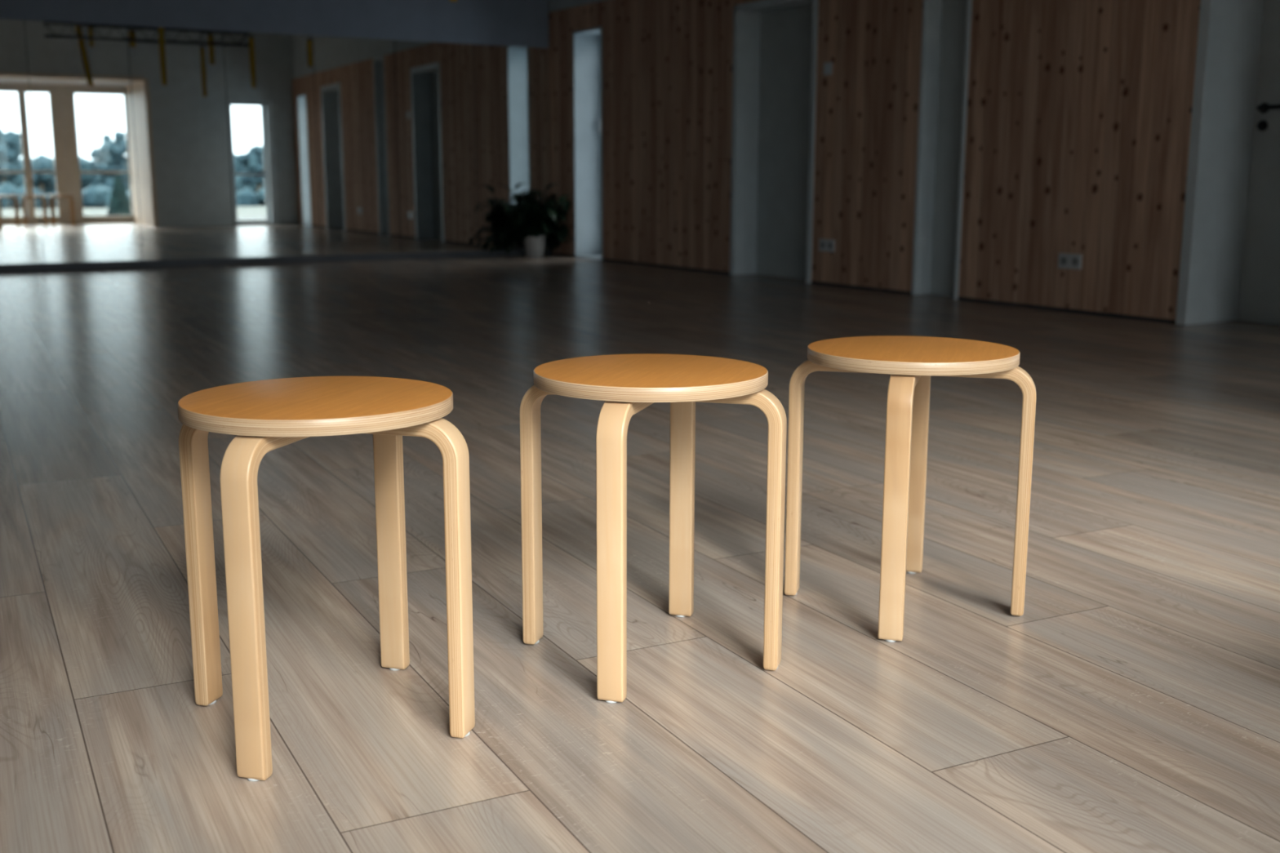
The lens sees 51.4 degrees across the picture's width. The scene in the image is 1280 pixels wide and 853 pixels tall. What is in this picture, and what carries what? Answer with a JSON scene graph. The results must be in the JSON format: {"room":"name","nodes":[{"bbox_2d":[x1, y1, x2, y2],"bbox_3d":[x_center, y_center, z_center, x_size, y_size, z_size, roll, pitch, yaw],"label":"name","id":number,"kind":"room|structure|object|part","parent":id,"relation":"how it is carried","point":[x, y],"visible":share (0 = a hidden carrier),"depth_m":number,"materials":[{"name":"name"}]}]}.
{"room":"exercise studio","nodes":[
{"label":"exercise studio","id":0,"kind":"room"},
{"bbox_2d":[0,0,549,183],"bbox_3d":[-5.443,-2.589,9.460,10.600,3.000,0.200,-6,12,-30],"label":"wall","id":1,"kind":"structure","parent":0,"point":[515,23],"depth_m":10.91,"materials":[{"name":"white paint"}]},
{"bbox_2d":[9,19,524,264],"bbox_3d":[-5.420,-2.039,9.511,10.588,1.800,0.023,-6,12,-29],"label":"mirror backing trim","id":2,"kind":"object","parent":1,"relation":"attached to","point":[24,20],"visible":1,"depth_m":10.61,"materials":[{"name":"metal"}]},
{"bbox_2d":[0,18,43,264],"bbox_3d":[-4.865,-2.095,9.809,0.716,1.790,0.009,-6,12,-29],"label":"mirror panel","id":3,"kind":"object","parent":2,"relation":"attached to","point":[20,235],"visible":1,"depth_m":9.94,"materials":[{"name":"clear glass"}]},
{"bbox_2d":[24,19,142,262],"bbox_3d":[-4.242,-2.161,10.164,0.716,1.790,0.009,-6,12,-29],"label":"mirror panel","id":4,"kind":"object","parent":2,"relation":"attached to","point":[79,73],"visible":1,"depth_m":10.16,"materials":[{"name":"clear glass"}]},
{"bbox_2d":[127,25,235,260],"bbox_3d":[-3.619,-2.227,10.518,0.716,1.790,0.009,-6,12,-29],"label":"mirror panel","id":5,"kind":"object","parent":2,"relation":"attached to","point":[178,74],"visible":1,"depth_m":10.51,"materials":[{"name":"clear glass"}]},
{"bbox_2d":[222,30,321,257],"bbox_3d":[-2.995,-2.293,10.873,0.716,1.790,0.010,-6,12,-30],"label":"mirror panel","id":6,"kind":"object","parent":2,"relation":"attached to","point":[269,77],"visible":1,"depth_m":10.86,"materials":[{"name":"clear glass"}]},
{"bbox_2d":[312,35,400,255],"bbox_3d":[-2.381,-2.358,11.222,0.696,1.790,0.009,-6,12,-29],"label":"mirror panel","id":7,"kind":"object","parent":2,"relation":"attached to","point":[354,77],"visible":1,"depth_m":11.21,"materials":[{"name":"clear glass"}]},
{"bbox_2d":[394,40,477,253],"bbox_3d":[-1.766,-2.424,11.572,0.716,1.790,0.009,-6,12,-29],"label":"mirror panel","id":8,"kind":"object","parent":2,"relation":"attached to","point":[435,82],"visible":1,"depth_m":11.56,"materials":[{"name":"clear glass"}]},
{"bbox_2d":[473,44,549,250],"bbox_3d":[-1.143,-2.490,11.927,0.716,1.790,0.009,-6,12,-29],"label":"mirror panel","id":9,"kind":"object","parent":2,"relation":"attached to","point":[511,82],"visible":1,"depth_m":11.89,"materials":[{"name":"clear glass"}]},
{"bbox_2d":[0,248,551,271],"bbox_3d":[-5.410,-1.129,9.664,10.590,0.055,0.066,-6,12,-29],"label":"baseboard","id":10,"kind":"structure","parent":1,"relation":"attached to","point":[411,255],"depth_m":10.89,"materials":[{"name":"wood"}]},
{"bbox_2d":[0,254,1279,852],"bbox_3d":[-2.233,-0.215,5.365,11.200,0.120,12.220,-6,13,-31],"label":"floor","id":11,"kind":"structure","parent":0,"point":[1131,704],"depth_m":2.37,"materials":[{"name":"brown wood"}]},
{"bbox_2d":[177,376,475,782],"bbox_3d":[-0.423,0.180,1.786,0.350,0.450,0.350,-4,12,-21],"label":"stool","id":12,"kind":"object","parent":11,"relation":"on","point":[265,415],"visible":1,"depth_m":1.71,"materials":[{"name":"brown wood"}]},
{"bbox_3d":[-0.537,0.183,1.820,0.170,0.425,0.039,3,11,16],"label":"leg","id":13,"kind":"part","parent":12,"relation":"part of","materials":[{"name":"brown wood"}]},
{"bbox_3d":[-0.456,0.211,1.675,0.039,0.425,0.170,3,11,16],"label":"leg","id":14,"kind":"part","parent":12,"relation":"part of","materials":[{"name":"brown wood"}]},
{"bbox_3d":[-0.422,-0.030,1.746,0.350,0.022,0.350,3,11,16],"label":"seat","id":15,"kind":"part","parent":12,"relation":"part of","materials":[{"name":"brown wood"}]},
{"bbox_3d":[-0.390,0.168,1.901,0.039,0.425,0.170,3,11,16],"label":"leg","id":16,"kind":"part","parent":12,"relation":"part of","materials":[{"name":"brown wood"}]},
{"bbox_3d":[-0.308,0.196,1.756,0.170,0.425,0.039,3,11,16],"label":"leg","id":17,"kind":"part","parent":12,"relation":"part of","materials":[{"name":"brown wood"}]},
{"bbox_2d":[477,183,573,257],"bbox_3d":[-0.992,-1.809,11.731,0.730,0.663,0.548,-6,13,-31],"label":"potted plant","id":18,"kind":"object","parent":11,"relation":"on","point":[531,223],"visible":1,"depth_m":11.83,"materials":[{"name":"green plant"}]},
{"bbox_3d":[-0.948,-1.623,11.955,0.200,0.190,0.200,-6,13,-31],"label":"pot","id":19,"kind":"part","parent":18,"relation":"part of","materials":[{"name":"white ceramic"}]},
{"bbox_2d":[519,353,786,703],"bbox_3d":[0.015,0.135,2.030,0.350,0.450,0.350,-4,12,-20],"label":"stool","id":20,"kind":"object","parent":11,"relation":"on","point":[628,384],"visible":1,"depth_m":1.95,"materials":[{"name":"brown wood"}]},
{"bbox_3d":[-0.099,0.138,2.065,0.170,0.425,0.039,3,11,16],"label":"leg","id":21,"kind":"part","parent":20,"relation":"part of","materials":[{"name":"brown wood"}]},
{"bbox_3d":[-0.018,0.166,1.919,0.039,0.425,0.170,3,11,16],"label":"leg","id":22,"kind":"part","parent":20,"relation":"part of","materials":[{"name":"brown wood"}]},
{"bbox_3d":[0.016,-0.075,1.990,0.350,0.022,0.350,3,11,16],"label":"seat","id":23,"kind":"part","parent":20,"relation":"part of","materials":[{"name":"brown wood"}]},
{"bbox_3d":[0.049,0.123,2.144,0.039,0.425,0.170,3,11,16],"label":"leg","id":24,"kind":"part","parent":20,"relation":"part of","materials":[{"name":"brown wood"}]},
{"bbox_3d":[0.130,0.151,1.998,0.170,0.425,0.039,3,11,16],"label":"leg","id":25,"kind":"part","parent":20,"relation":"part of","materials":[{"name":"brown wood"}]},
{"bbox_2d":[784,335,1035,642],"bbox_3d":[0.458,0.089,2.278,0.350,0.450,0.350,-4,12,-21],"label":"stool","id":26,"kind":"object","parent":11,"relation":"on","point":[910,362],"visible":1,"depth_m":2.19,"materials":[{"name":"brown wood"}]},
{"bbox_3d":[0.343,0.092,2.313,0.170,0.425,0.039,3,11,16],"label":"leg","id":27,"kind":"part","parent":26,"relation":"part of","materials":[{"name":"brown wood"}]},
{"bbox_3d":[0.424,0.119,2.168,0.039,0.425,0.170,3,11,16],"label":"leg","id":28,"kind":"part","parent":26,"relation":"part of","materials":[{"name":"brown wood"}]},
{"bbox_3d":[0.458,-0.122,2.238,0.350,0.022,0.350,3,11,16],"label":"seat","id":29,"kind":"part","parent":26,"relation":"part of","materials":[{"name":"brown wood"}]},
{"bbox_3d":[0.491,0.077,2.393,0.039,0.425,0.170,3,11,16],"label":"leg","id":30,"kind":"part","parent":26,"relation":"part of","materials":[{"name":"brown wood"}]},
{"bbox_3d":[0.572,0.104,2.248,0.170,0.425,0.039,3,11,16],"label":"leg","id":31,"kind":"part","parent":26,"relation":"part of","materials":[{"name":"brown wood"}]},
{"bbox_2d":[547,0,1200,319],"bbox_3d":[1.533,-2.375,8.417,0.150,3.000,10.200,-6,13,-31],"label":"wall","id":32,"kind":"structure","parent":0,"point":[1079,112],"depth_m":8.06,"materials":[{"name":"brown wood"}]},
{"bbox_2d":[818,238,835,252],"bbox_3d":[1.256,-1.218,8.931,0.012,0.082,0.155,-6,13,-31],"label":"wall socket","id":33,"kind":"object","parent":32,"relation":"attached to","point":[824,245],"visible":1,"depth_m":8.92,"materials":[{"name":"white plastic"}]},
{"bbox_2d":[823,62,832,75],"bbox_3d":[1.236,-2.357,8.748,0.016,0.082,0.082,-6,13,-31],"label":"light switch","id":34,"kind":"object","parent":32,"relation":"attached to","point":[828,66],"visible":1,"depth_m":8.73,"materials":[{"name":"white plastic"}]},
{"bbox_2d":[553,253,1175,324],"bbox_3d":[1.625,-0.854,8.402,0.003,0.018,9.189,-6,13,-31],"label":"baseboard","id":35,"kind":"structure","parent":32,"relation":"attached to","point":[1101,313],"depth_m":7.83,"materials":[{"name":"wood"}]},
{"bbox_2d":[1057,253,1082,269],"bbox_3d":[2.336,-0.898,7.218,0.012,0.082,0.155,-6,13,-31],"label":"wall socket","id":36,"kind":"object","parent":32,"relation":"attached to","point":[1065,260],"visible":1,"depth_m":7.21,"materials":[{"name":"white plastic"}]},
{"bbox_3d":[1.654,-2.015,8.682,0.500,2.215,10.000,-6,13,-31],"label":"wall","id":37,"kind":"structure","parent":0,"visible":0},
{"bbox_2d":[573,26,603,260],"bbox_3d":[-0.307,-2.441,11.604,0.346,1.970,0.495,-6,13,-31],"label":"door","id":38,"kind":"structure","parent":37,"relation":"in","point":[588,42],"depth_m":11.75,"materials":[{"name":"grey paint"}]},
{"bbox_3d":[-0.341,-2.687,11.775,0.058,0.150,0.025,-6,13,-31],"label":"handle","id":39,"kind":"part","parent":38,"relation":"part of","materials":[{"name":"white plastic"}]},
{"bbox_2d":[729,0,818,283],"bbox_3d":[1.027,-2.017,9.396,0.255,1.930,0.947,-6,13,-31],"label":"door","id":40,"kind":"structure","parent":37,"relation":"in","point":[774,76],"depth_m":9.59,"materials":[{"name":"white paint"}]},
{"bbox_2d":[911,0,972,299],"bbox_3d":[1.871,-1.855,7.964,0.175,2.150,0.392,-6,13,-31],"label":"door","id":41,"kind":"structure","parent":37,"relation":"in","point":[946,24],"depth_m":8.07,"materials":[{"name":"white lacquer"},{"name":"pale grey lacquer"},{"name":"black metal"}]},
{"bbox_2d":[1175,0,1279,324],"bbox_3d":[3.143,-1.421,6.232,0.460,1.950,0.950,-6,13,-31],"label":"door","id":42,"kind":"structure","parent":37,"relation":"in","point":[1229,266],"depth_m":6.61,"materials":[{"name":"white paint"}]},
{"bbox_3d":[3.106,-1.573,6.548,0.066,0.052,0.156,-6,13,-31],"label":"handle","id":43,"kind":"part","parent":42,"relation":"part of","materials":[{"name":"black metal"}]}
]}

